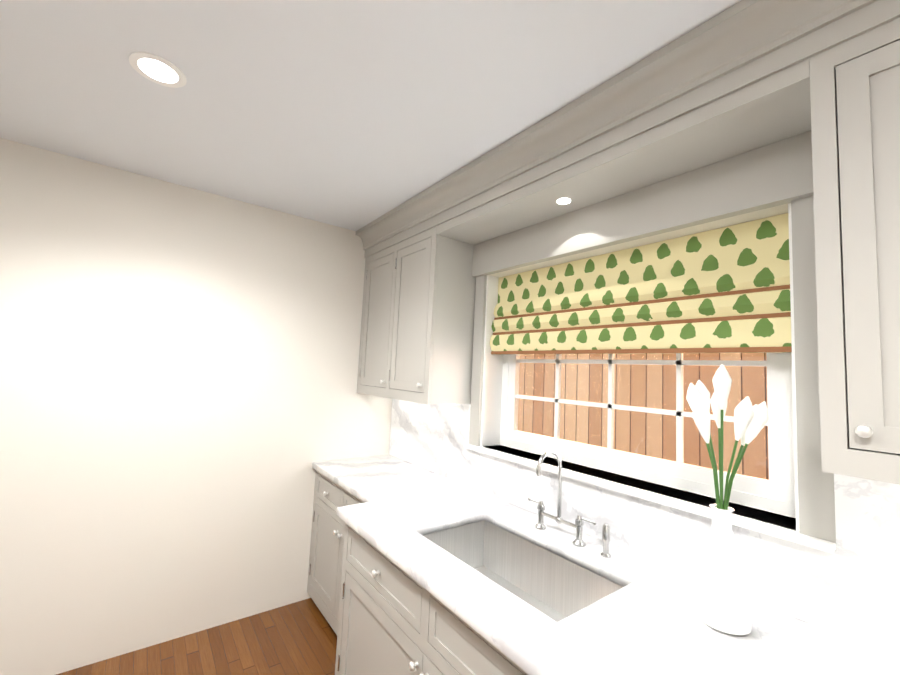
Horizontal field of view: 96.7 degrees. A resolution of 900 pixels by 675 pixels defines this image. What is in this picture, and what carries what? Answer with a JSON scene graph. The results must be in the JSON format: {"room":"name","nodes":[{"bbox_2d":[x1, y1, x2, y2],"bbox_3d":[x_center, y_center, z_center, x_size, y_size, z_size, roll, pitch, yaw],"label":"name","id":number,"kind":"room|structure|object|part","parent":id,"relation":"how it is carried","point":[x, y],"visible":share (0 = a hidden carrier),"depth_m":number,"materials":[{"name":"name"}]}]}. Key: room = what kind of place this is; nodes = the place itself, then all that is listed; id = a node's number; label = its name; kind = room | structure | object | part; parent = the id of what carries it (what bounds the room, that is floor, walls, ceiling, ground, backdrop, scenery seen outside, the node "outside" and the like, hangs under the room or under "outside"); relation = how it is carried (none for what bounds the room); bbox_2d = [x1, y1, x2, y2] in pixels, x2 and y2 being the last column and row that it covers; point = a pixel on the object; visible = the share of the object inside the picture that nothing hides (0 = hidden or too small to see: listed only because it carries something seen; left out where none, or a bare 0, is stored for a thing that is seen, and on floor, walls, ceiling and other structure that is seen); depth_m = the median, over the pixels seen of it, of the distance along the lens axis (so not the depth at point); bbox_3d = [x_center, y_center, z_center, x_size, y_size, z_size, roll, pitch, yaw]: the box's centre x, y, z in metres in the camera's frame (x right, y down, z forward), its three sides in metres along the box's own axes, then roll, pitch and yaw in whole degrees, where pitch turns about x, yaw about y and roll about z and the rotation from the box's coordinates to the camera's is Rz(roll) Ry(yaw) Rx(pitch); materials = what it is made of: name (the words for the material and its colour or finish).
{"room":"kitchen","nodes":[
{"label":"kitchen","id":0,"kind":"room"},
{"bbox_2d":[0,138,391,674],"bbox_3d":[-1.702,0.408,2.399,3.400,2.640,0.200,6,-6,-37],"label":"wall","id":1,"kind":"structure","parent":0,"point":[184,405],"depth_m":2.29,"materials":[{"name":"white paint"}]},
{"bbox_2d":[56,598,336,674],"bbox_3d":[-0.449,1.591,-0.602,10.500,0.100,7.200,6,-6,-37],"label":"floor","id":2,"kind":"structure","parent":0,"point":[298,638],"depth_m":2.22,"materials":[{"name":"brown wood"}]},
{"bbox_2d":[307,499,466,674],"bbox_3d":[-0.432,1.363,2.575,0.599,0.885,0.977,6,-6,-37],"label":"base cabinet","id":3,"kind":"object","parent":2,"relation":"on","point":[378,630],"depth_m":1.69,"materials":[{"name":"white wood"}]},
{"bbox_2d":[312,455,899,674],"bbox_3d":[0.514,0.829,1.211,0.824,0.040,4.332,6,-6,-37],"label":"countertop","id":4,"kind":"structure","parent":3,"relation":"on","point":[648,623],"depth_m":1.21,"materials":[{"name":"white stone"}]},
{"bbox_2d":[403,519,614,674],"bbox_3d":[0.228,0.969,1.525,0.445,0.237,0.784,6,-6,-37],"label":"sink","id":5,"kind":"object","parent":4,"relation":"in","point":[551,580],"depth_m":1.64,"materials":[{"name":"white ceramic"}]},
{"bbox_2d":[528,450,610,557],"bbox_3d":[0.443,0.659,1.663,0.178,0.365,0.416,6,-6,-37],"label":"faucet","id":6,"kind":"object","parent":4,"relation":"on","point":[578,541],"visible":1,"depth_m":1.67,"materials":[{"name":"silver metal"}]},
{"bbox_2d":[686,364,768,634],"bbox_3d":[0.804,0.449,1.164,0.188,0.734,0.197,6,-6,-37],"label":"vase","id":7,"kind":"object","parent":4,"relation":"on","point":[723,585],"visible":1,"depth_m":1.12,"materials":[{"name":"white ceramic"}]},
{"bbox_2d":[0,0,740,230],"bbox_3d":[-1.435,-1.259,-1.213,7.700,0.100,7.200,6,-6,-37],"label":"ceiling","id":8,"kind":"structure","parent":0,"point":[354,115],"depth_m":1.48,"materials":[{"name":"white paint"}]},
{"bbox_2d":[129,52,186,87],"bbox_3d":[-1.055,-0.965,1.449,0.170,0.004,0.170,6,-6,-37],"label":"recessed light","id":9,"kind":"object","parent":8,"relation":"in","point":[157,69],"visible":1,"depth_m":1.44,"materials":[{"name":"white"}]},
{"bbox_2d":[480,203,795,528],"bbox_3d":[1.263,0.440,1.130,0.200,2.640,5.800,6,-6,-37],"label":"wall","id":10,"kind":"structure","parent":0,"point":[751,216],"depth_m":1.63,"materials":[{"name":"white paint"}]},
{"bbox_2d":[357,226,475,404],"bbox_3d":[-0.274,-0.101,2.778,0.358,1.052,0.958,6,-6,-37],"label":"upper cabinet","id":11,"kind":"object","parent":10,"relation":"attached to","point":[417,328],"visible":1,"depth_m":2.47,"materials":[{"name":"white wood"}]},
{"bbox_2d":[355,0,899,257],"bbox_3d":[0.899,-0.712,0.924,0.823,0.414,5.373,6,-6,-37],"label":"crown molding","id":12,"kind":"structure","parent":10,"relation":"attached to","point":[732,81],"depth_m":1.36,"materials":[{"name":"grey wood"}]},
{"bbox_2d":[557,198,570,203],"bbox_3d":[0.518,-0.620,1.822,0.060,0.003,0.060,6,-6,-37],"label":"recessed light","id":13,"kind":"object","parent":12,"relation":"in","point":[564,201],"visible":1,"depth_m":1.82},
{"bbox_2d":[464,130,835,552],"bbox_3d":[0.708,0.020,1.873,0.255,1.249,1.658,6,-6,-37],"label":"window","id":14,"kind":"structure","parent":10,"relation":"in","point":[778,173],"depth_m":1.55,"materials":[{"name":"grey wood"}]},
{"bbox_2d":[490,213,791,353],"bbox_3d":[0.708,-0.163,1.894,0.066,0.480,1.432,6,-6,-37],"label":"blind","id":15,"kind":"object","parent":14,"relation":"attached to","point":[724,290],"visible":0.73,"depth_m":1.66,"materials":[{"name":"yellow fabric"}]},
{"bbox_3d":[0.781,0.118,1.937,0.045,1.030,1.436,6,-6,-37],"label":"window sash","id":16,"kind":"part","parent":14,"relation":"part of","materials":[{"name":"white wood"}]},
{"bbox_2d":[809,17,899,484],"bbox_3d":[1.213,-0.199,0.846,0.328,1.040,0.601,6,-6,-37],"label":"upper cabinet","id":17,"kind":"object","parent":10,"relation":"attached to","point":[855,102],"visible":1,"depth_m":0.92,"materials":[{"name":"white wood"}]},
{"label":"outside","id":18,"kind":"structure","parent":0,"visible":0},
{"bbox_2d":[518,353,768,479],"bbox_3d":[1.722,0.428,3.491,0.060,4.100,8.000,6,-6,-37],"label":"fence","id":19,"kind":"object","parent":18,"point":[633,373],"depth_m":3.48,"materials":[{"name":"brown wood"}]}
]}

